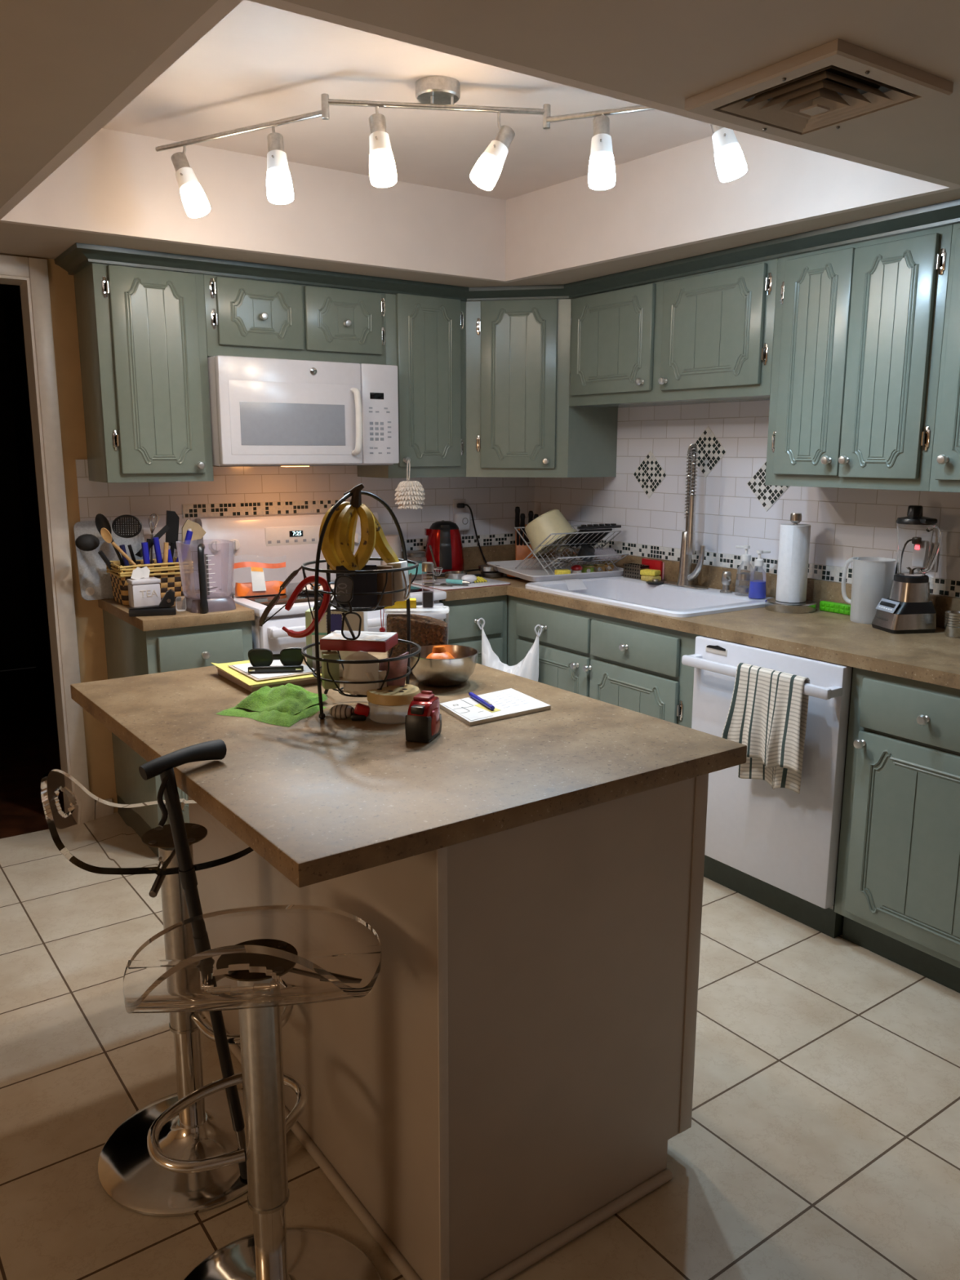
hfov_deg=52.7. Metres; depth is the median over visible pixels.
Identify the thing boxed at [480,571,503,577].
strainer
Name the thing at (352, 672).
jar
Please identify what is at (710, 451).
trim
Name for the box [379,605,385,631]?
charm
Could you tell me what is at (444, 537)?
kettle
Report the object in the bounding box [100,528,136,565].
wooden spoon
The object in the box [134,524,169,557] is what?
turner
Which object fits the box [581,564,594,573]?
tin
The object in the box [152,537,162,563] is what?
brush
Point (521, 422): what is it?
upper cabinet
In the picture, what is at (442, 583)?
teaspoon
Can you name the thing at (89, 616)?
wall
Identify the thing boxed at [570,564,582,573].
scrub brush
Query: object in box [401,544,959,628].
backsplash
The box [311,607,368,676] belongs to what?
carton
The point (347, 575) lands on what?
eyeglasses
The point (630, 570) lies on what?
sponge caddy
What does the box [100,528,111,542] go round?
bowl
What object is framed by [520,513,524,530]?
knife
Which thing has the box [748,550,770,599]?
pump bottle
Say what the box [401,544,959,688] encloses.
countertop
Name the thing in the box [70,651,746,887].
island countertop
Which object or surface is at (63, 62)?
ceiling
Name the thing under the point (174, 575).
basket
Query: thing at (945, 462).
upper cabinet
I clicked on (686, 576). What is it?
faucet
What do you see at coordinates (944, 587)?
trim
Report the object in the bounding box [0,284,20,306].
ceiling
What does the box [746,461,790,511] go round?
trim
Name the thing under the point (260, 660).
sunglasses
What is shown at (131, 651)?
base cabinet
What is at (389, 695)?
jar
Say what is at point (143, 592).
canister
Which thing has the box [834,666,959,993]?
base cabinet
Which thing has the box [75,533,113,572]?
ladle
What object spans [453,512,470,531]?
plug
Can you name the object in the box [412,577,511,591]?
cutting board
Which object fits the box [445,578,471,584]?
can opener
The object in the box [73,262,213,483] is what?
upper cabinet
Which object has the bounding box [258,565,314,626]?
eyeglasses
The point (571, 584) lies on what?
cloth
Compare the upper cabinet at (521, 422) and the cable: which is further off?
the upper cabinet at (521, 422)
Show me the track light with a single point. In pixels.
(433, 92)
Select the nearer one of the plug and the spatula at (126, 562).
the spatula at (126, 562)
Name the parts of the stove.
knob, knob, control panel, touch panel, oven door, handle, knob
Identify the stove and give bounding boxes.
[195,511,446,653]
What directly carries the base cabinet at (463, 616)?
on the floor
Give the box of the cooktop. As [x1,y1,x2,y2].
[209,579,446,617]
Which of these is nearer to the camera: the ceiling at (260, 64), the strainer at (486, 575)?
the ceiling at (260, 64)
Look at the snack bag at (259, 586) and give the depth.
3.79 m
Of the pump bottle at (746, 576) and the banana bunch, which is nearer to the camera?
the banana bunch
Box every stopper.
[471,573,481,577]
[645,578,664,584]
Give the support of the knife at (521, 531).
in the knife block
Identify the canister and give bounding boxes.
[126,577,160,607]
[380,534,401,564]
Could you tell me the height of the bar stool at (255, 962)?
0.831 m
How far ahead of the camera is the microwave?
3.77 m
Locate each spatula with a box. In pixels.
[119,544,129,565]
[175,519,206,562]
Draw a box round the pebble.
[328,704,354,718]
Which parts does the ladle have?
handle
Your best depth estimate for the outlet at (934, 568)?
3.21 m
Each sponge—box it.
[554,568,570,574]
[640,568,660,576]
[640,574,661,581]
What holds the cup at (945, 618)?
on the cup at (945, 620)
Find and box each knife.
[515,506,519,528]
[515,529,519,545]
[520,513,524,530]
[520,529,523,545]
[523,529,526,545]
[528,511,533,523]
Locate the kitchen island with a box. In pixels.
[70,651,746,1279]
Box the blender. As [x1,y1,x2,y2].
[871,505,941,634]
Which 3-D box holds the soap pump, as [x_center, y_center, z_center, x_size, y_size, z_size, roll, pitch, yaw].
[0.986,-0.230,3.857,0.049,0.083,0.061,-7,13,-34]
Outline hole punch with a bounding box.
[127,588,176,617]
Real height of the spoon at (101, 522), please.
0.304 m
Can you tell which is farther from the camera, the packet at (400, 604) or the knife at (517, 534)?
the knife at (517, 534)
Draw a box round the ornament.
[394,459,425,509]
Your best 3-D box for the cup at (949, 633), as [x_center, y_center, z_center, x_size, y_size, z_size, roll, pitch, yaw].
[1.496,-0.028,3.051,0.066,0.034,0.066,-7,13,-34]
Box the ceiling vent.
[684,38,953,142]
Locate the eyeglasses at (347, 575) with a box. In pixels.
[333,572,361,639]
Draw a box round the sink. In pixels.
[524,574,773,617]
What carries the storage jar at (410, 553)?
on the countertop at (934, 658)
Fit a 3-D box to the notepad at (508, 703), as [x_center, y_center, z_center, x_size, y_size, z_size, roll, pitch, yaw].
[0.027,0.149,2.198,0.248,0.010,0.192,-7,13,-34]
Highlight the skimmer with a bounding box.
[111,514,142,564]
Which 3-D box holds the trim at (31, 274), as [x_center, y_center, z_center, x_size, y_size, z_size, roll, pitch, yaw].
[-2.015,-0.283,3.527,0.962,2.167,0.148,-7,13,-34]
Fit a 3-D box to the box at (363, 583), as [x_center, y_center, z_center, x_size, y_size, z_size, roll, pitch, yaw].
[-0.269,-0.118,2.118,0.088,0.093,0.029,-1,11,-7]
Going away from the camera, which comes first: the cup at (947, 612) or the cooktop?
the cup at (947, 612)
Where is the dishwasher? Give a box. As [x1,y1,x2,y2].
[681,635,853,938]
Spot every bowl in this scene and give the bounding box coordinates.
[75,533,99,551]
[94,513,111,534]
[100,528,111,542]
[405,644,479,686]
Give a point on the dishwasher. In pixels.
(778, 848)
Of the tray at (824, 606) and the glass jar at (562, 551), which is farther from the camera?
the glass jar at (562, 551)
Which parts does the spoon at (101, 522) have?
handle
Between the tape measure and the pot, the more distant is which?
the pot
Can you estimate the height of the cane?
0.938 m
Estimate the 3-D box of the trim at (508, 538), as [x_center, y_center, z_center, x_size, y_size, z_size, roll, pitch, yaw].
[-0.113,-0.479,4.733,0.944,0.055,0.004,-7,13,-34]
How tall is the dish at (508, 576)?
0.030 m
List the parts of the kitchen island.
shoe moulding, panel, panel, shoe moulding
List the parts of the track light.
stem, lamp shade, stem, lamp shade, stem, lamp shade, mount post, lamp shade, stem, lamp shade, lamp shade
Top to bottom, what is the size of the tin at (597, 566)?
0.042 m
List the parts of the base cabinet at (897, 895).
knob, door, drawer, knob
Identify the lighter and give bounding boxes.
[351,702,370,720]
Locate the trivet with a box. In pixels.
[471,576,487,582]
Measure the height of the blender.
0.402 m
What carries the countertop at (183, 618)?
on the base cabinet at (131, 651)
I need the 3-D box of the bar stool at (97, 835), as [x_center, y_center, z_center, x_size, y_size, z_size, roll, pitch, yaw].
[-0.626,0.678,2.018,0.462,0.867,0.389,-6,13,-28]
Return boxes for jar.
[343,650,378,691]
[367,684,420,724]
[406,551,426,574]
[422,561,433,607]
[555,545,575,563]
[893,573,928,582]
[896,523,941,576]
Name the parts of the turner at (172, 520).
handle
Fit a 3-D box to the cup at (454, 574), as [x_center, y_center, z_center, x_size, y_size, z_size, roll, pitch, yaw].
[-0.109,-0.292,4.391,0.104,0.030,0.104,-7,13,-34]
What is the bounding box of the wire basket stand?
[301,490,421,719]
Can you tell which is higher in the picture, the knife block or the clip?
the knife block
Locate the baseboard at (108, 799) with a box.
[103,798,112,802]
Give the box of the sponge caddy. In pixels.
[622,563,648,579]
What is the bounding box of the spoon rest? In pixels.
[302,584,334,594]
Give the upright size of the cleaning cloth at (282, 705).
0.049 m
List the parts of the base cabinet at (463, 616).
drawer, door, knob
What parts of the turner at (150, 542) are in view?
handle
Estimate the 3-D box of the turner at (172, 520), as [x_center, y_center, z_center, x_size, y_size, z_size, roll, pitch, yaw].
[-1.210,-0.354,3.804,0.072,0.306,0.020,-7,13,-34]
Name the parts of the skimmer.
handle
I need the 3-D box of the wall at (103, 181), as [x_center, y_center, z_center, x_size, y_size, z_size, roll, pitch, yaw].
[-0.108,-1.405,2.723,2.070,0.343,1.910,-7,13,-34]
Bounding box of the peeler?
[141,542,150,564]
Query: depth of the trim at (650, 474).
4.25 m
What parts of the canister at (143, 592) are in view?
lid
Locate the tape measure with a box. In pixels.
[404,690,441,742]
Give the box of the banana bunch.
[319,483,399,570]
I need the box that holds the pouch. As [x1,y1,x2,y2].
[378,651,408,685]
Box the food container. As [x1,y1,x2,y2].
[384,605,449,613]
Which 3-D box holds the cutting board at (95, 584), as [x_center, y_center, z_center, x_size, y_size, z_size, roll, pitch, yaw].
[-1.441,-0.316,3.800,0.260,0.301,0.058,-7,13,-34]
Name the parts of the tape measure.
plate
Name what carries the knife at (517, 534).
in the knife block
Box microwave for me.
[207,355,399,466]
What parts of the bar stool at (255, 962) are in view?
seat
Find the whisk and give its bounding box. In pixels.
[148,513,159,564]
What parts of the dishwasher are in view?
handle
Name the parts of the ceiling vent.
plate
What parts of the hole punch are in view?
arm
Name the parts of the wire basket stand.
leg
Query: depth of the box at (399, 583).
2.15 m
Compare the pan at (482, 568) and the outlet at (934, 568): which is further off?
the pan at (482, 568)
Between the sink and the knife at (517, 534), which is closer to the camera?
the sink
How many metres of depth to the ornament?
4.11 m
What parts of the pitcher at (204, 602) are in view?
handle, blade post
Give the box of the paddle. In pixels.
[163,542,168,563]
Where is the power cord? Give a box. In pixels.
[457,502,488,571]
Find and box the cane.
[138,739,247,1179]
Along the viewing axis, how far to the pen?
2.18 m
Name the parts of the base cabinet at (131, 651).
door, drawer, knob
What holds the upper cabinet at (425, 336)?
attached to the wall at (89, 616)
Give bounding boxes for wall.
[0,0,959,283]
[0,253,507,803]
[4,293,53,683]
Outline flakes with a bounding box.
[386,613,448,657]
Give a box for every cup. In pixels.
[444,570,466,578]
[577,544,595,561]
[944,610,959,616]
[944,613,959,618]
[944,616,959,622]
[944,618,959,624]
[944,621,959,626]
[944,623,959,637]
[944,625,959,629]
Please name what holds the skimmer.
in the basket
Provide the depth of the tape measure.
1.94 m
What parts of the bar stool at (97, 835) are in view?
seat, lever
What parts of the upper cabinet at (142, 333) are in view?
door, knob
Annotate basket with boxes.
[106,556,193,605]
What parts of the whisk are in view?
handle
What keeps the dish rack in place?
on the tray at (534, 574)
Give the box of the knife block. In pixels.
[515,524,536,559]
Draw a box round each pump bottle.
[734,545,754,592]
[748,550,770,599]
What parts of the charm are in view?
cord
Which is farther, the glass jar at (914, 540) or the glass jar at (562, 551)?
the glass jar at (562, 551)
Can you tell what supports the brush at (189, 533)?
in the basket
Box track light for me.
[155,75,746,217]
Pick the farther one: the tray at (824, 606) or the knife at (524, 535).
the knife at (524, 535)
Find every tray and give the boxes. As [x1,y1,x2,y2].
[486,558,623,582]
[577,523,621,529]
[819,600,858,615]
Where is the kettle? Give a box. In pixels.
[424,520,464,577]
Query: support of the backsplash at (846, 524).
attached to the wall
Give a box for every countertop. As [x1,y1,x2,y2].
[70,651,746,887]
[97,589,254,631]
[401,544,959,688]
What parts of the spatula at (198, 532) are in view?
handle, blade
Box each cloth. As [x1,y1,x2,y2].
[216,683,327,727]
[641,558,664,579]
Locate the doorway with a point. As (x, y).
(16, 638)
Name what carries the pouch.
in the wire basket stand
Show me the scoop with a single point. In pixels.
(470, 578)
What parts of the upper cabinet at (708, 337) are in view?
door, knob, knob, door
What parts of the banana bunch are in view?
stem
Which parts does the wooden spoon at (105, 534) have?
handle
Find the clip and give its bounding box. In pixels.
[401,570,411,599]
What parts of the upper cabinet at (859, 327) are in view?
door, knob, knob, door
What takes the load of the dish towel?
hanging from the dishwasher
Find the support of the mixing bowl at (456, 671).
on the island countertop
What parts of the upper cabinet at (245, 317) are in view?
door, knob, door, knob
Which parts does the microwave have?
handle, control panel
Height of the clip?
0.066 m
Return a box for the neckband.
[281,575,330,637]
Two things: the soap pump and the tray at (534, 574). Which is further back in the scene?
the tray at (534, 574)
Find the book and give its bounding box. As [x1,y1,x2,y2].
[321,650,339,689]
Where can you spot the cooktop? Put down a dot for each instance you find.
(258, 603)
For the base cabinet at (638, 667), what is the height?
0.875 m
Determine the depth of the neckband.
2.11 m
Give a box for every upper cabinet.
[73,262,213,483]
[203,274,386,364]
[357,293,466,478]
[466,298,617,477]
[568,258,777,408]
[764,224,953,491]
[928,222,959,492]
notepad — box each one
[210,659,321,692]
[439,688,551,726]
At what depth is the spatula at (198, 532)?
3.87 m
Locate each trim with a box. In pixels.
[0,254,88,813]
[53,199,959,302]
[182,499,351,517]
[401,533,515,551]
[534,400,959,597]
[560,539,959,597]
[633,450,666,497]
[688,426,726,477]
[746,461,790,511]
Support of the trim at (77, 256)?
attached to the wall at (103, 181)
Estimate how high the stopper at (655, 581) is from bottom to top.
0.017 m
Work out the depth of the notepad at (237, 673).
2.40 m
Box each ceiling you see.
[0,0,959,287]
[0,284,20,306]
[102,0,713,199]
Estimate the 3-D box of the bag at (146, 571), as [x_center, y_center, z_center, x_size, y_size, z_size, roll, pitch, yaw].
[-1.250,-0.252,3.611,0.041,0.046,0.009,-7,13,-34]
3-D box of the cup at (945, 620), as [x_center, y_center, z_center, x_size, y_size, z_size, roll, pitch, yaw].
[1.496,-0.058,3.045,0.068,0.007,0.067,-7,13,-34]
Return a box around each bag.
[130,568,142,579]
[136,566,145,578]
[141,566,150,577]
[231,561,285,596]
[477,617,542,681]
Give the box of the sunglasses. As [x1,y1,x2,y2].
[248,647,303,672]
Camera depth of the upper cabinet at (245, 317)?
3.78 m
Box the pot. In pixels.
[524,509,577,556]
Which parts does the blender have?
key panel, lid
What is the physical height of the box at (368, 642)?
0.026 m
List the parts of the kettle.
spout, lid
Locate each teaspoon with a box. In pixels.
[424,582,453,586]
[440,582,468,586]
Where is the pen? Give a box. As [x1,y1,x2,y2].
[468,692,494,710]
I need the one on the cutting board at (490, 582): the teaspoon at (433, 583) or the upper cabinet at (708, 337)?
the teaspoon at (433, 583)
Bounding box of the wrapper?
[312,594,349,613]
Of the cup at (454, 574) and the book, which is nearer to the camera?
the book
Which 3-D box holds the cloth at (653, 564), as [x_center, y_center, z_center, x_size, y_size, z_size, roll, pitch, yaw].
[0.760,-0.312,4.266,0.022,0.086,0.123,-7,13,-34]
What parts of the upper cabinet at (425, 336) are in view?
knob, door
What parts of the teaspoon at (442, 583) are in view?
handle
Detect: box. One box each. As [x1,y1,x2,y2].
[320,630,397,652]
[336,564,377,608]
[376,564,394,606]
[386,560,410,601]
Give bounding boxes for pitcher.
[181,543,235,613]
[841,556,896,624]
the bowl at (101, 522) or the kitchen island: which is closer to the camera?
the kitchen island
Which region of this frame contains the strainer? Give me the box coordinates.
[429,545,443,576]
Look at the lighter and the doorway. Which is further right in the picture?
the lighter
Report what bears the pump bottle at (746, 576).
on the sink
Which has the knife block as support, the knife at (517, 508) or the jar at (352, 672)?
the knife at (517, 508)
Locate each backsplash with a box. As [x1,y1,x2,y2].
[75,459,534,590]
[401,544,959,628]
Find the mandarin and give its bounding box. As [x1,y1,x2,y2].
[426,645,454,658]
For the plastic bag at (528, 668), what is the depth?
4.00 m
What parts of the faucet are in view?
plate, lever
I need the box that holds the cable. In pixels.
[356,694,367,697]
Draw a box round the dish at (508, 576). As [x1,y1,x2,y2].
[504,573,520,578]
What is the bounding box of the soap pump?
[720,571,732,593]
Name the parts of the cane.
handle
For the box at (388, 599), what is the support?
in the wire basket stand
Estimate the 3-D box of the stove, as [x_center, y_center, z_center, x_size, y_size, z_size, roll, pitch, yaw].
[-0.639,0.096,4.044,0.810,1.190,0.700,-7,13,-34]
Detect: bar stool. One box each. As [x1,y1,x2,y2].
[40,768,293,1216]
[123,904,382,1279]
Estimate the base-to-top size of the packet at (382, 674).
0.052 m
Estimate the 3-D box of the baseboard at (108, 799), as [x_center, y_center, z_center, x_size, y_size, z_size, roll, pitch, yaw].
[-1.549,0.695,3.969,0.084,0.080,0.012,-7,13,-34]
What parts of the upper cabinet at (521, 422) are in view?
door, knob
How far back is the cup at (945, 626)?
3.03 m
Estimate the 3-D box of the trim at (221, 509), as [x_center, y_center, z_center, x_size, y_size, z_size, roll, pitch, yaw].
[-0.889,-0.568,4.175,0.787,0.055,0.004,-7,13,-34]
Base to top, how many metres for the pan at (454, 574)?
0.030 m
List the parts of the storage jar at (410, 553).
lid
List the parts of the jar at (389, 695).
lid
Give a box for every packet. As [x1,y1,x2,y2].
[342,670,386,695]
[384,598,416,608]
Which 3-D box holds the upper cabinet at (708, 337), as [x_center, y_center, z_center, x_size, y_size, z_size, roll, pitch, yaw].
[0.791,-1.168,3.804,0.338,0.455,1.085,-7,13,-34]
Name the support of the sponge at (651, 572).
on the sponge at (646, 578)
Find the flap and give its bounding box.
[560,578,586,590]
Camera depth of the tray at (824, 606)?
3.48 m
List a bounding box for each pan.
[426,570,466,578]
[478,564,499,572]
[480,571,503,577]
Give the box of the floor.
[0,667,959,1279]
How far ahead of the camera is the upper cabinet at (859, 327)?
3.03 m
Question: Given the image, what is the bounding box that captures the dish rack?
[514,524,628,575]
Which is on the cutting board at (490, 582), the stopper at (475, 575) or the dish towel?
the stopper at (475, 575)
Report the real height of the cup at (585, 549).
0.074 m
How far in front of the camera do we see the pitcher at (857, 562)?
3.28 m
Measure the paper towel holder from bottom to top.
0.353 m
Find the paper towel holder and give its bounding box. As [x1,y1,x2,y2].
[764,512,816,613]
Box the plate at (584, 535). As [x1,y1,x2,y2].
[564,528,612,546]
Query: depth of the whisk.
3.78 m
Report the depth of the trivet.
4.23 m
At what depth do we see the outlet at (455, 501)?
4.70 m
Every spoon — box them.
[94,513,124,566]
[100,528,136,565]
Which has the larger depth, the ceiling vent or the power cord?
the power cord
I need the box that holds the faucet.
[663,444,708,589]
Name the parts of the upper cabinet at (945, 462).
knob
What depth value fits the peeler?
3.66 m
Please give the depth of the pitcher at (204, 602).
3.49 m
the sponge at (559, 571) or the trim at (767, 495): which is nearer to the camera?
the trim at (767, 495)
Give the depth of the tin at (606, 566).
4.45 m
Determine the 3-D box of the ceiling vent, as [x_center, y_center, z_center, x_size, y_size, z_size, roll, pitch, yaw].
[0.651,-1.046,1.881,0.352,0.036,0.352,-7,13,-34]
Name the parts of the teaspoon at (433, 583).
handle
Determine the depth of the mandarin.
2.39 m
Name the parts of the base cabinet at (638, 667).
knob, door, drawer, knob, knob, knob, door, drawer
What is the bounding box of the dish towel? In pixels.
[721,662,809,793]
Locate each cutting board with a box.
[73,520,144,599]
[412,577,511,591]
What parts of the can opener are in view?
handle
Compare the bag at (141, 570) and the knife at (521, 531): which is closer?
the bag at (141, 570)
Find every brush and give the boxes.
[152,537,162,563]
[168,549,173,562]
[178,528,192,562]
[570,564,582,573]
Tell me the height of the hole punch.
0.088 m
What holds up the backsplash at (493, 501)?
attached to the wall at (89, 616)
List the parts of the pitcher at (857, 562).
handle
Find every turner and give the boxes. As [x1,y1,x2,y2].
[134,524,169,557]
[165,510,179,559]
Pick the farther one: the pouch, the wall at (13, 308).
the wall at (13, 308)
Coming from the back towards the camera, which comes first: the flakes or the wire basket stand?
the flakes
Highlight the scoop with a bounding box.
[460,573,476,582]
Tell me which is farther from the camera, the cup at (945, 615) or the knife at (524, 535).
the knife at (524, 535)
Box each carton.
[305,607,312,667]
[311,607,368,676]
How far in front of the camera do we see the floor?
2.25 m
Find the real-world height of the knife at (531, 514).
0.114 m
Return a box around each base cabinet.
[102,609,252,804]
[439,595,507,664]
[507,595,701,728]
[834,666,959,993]
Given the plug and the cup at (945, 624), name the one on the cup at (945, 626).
the cup at (945, 624)
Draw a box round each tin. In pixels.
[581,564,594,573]
[592,563,604,572]
[602,561,613,571]
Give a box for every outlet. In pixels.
[453,498,466,522]
[929,536,938,571]
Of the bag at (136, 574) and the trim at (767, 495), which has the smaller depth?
the bag at (136, 574)

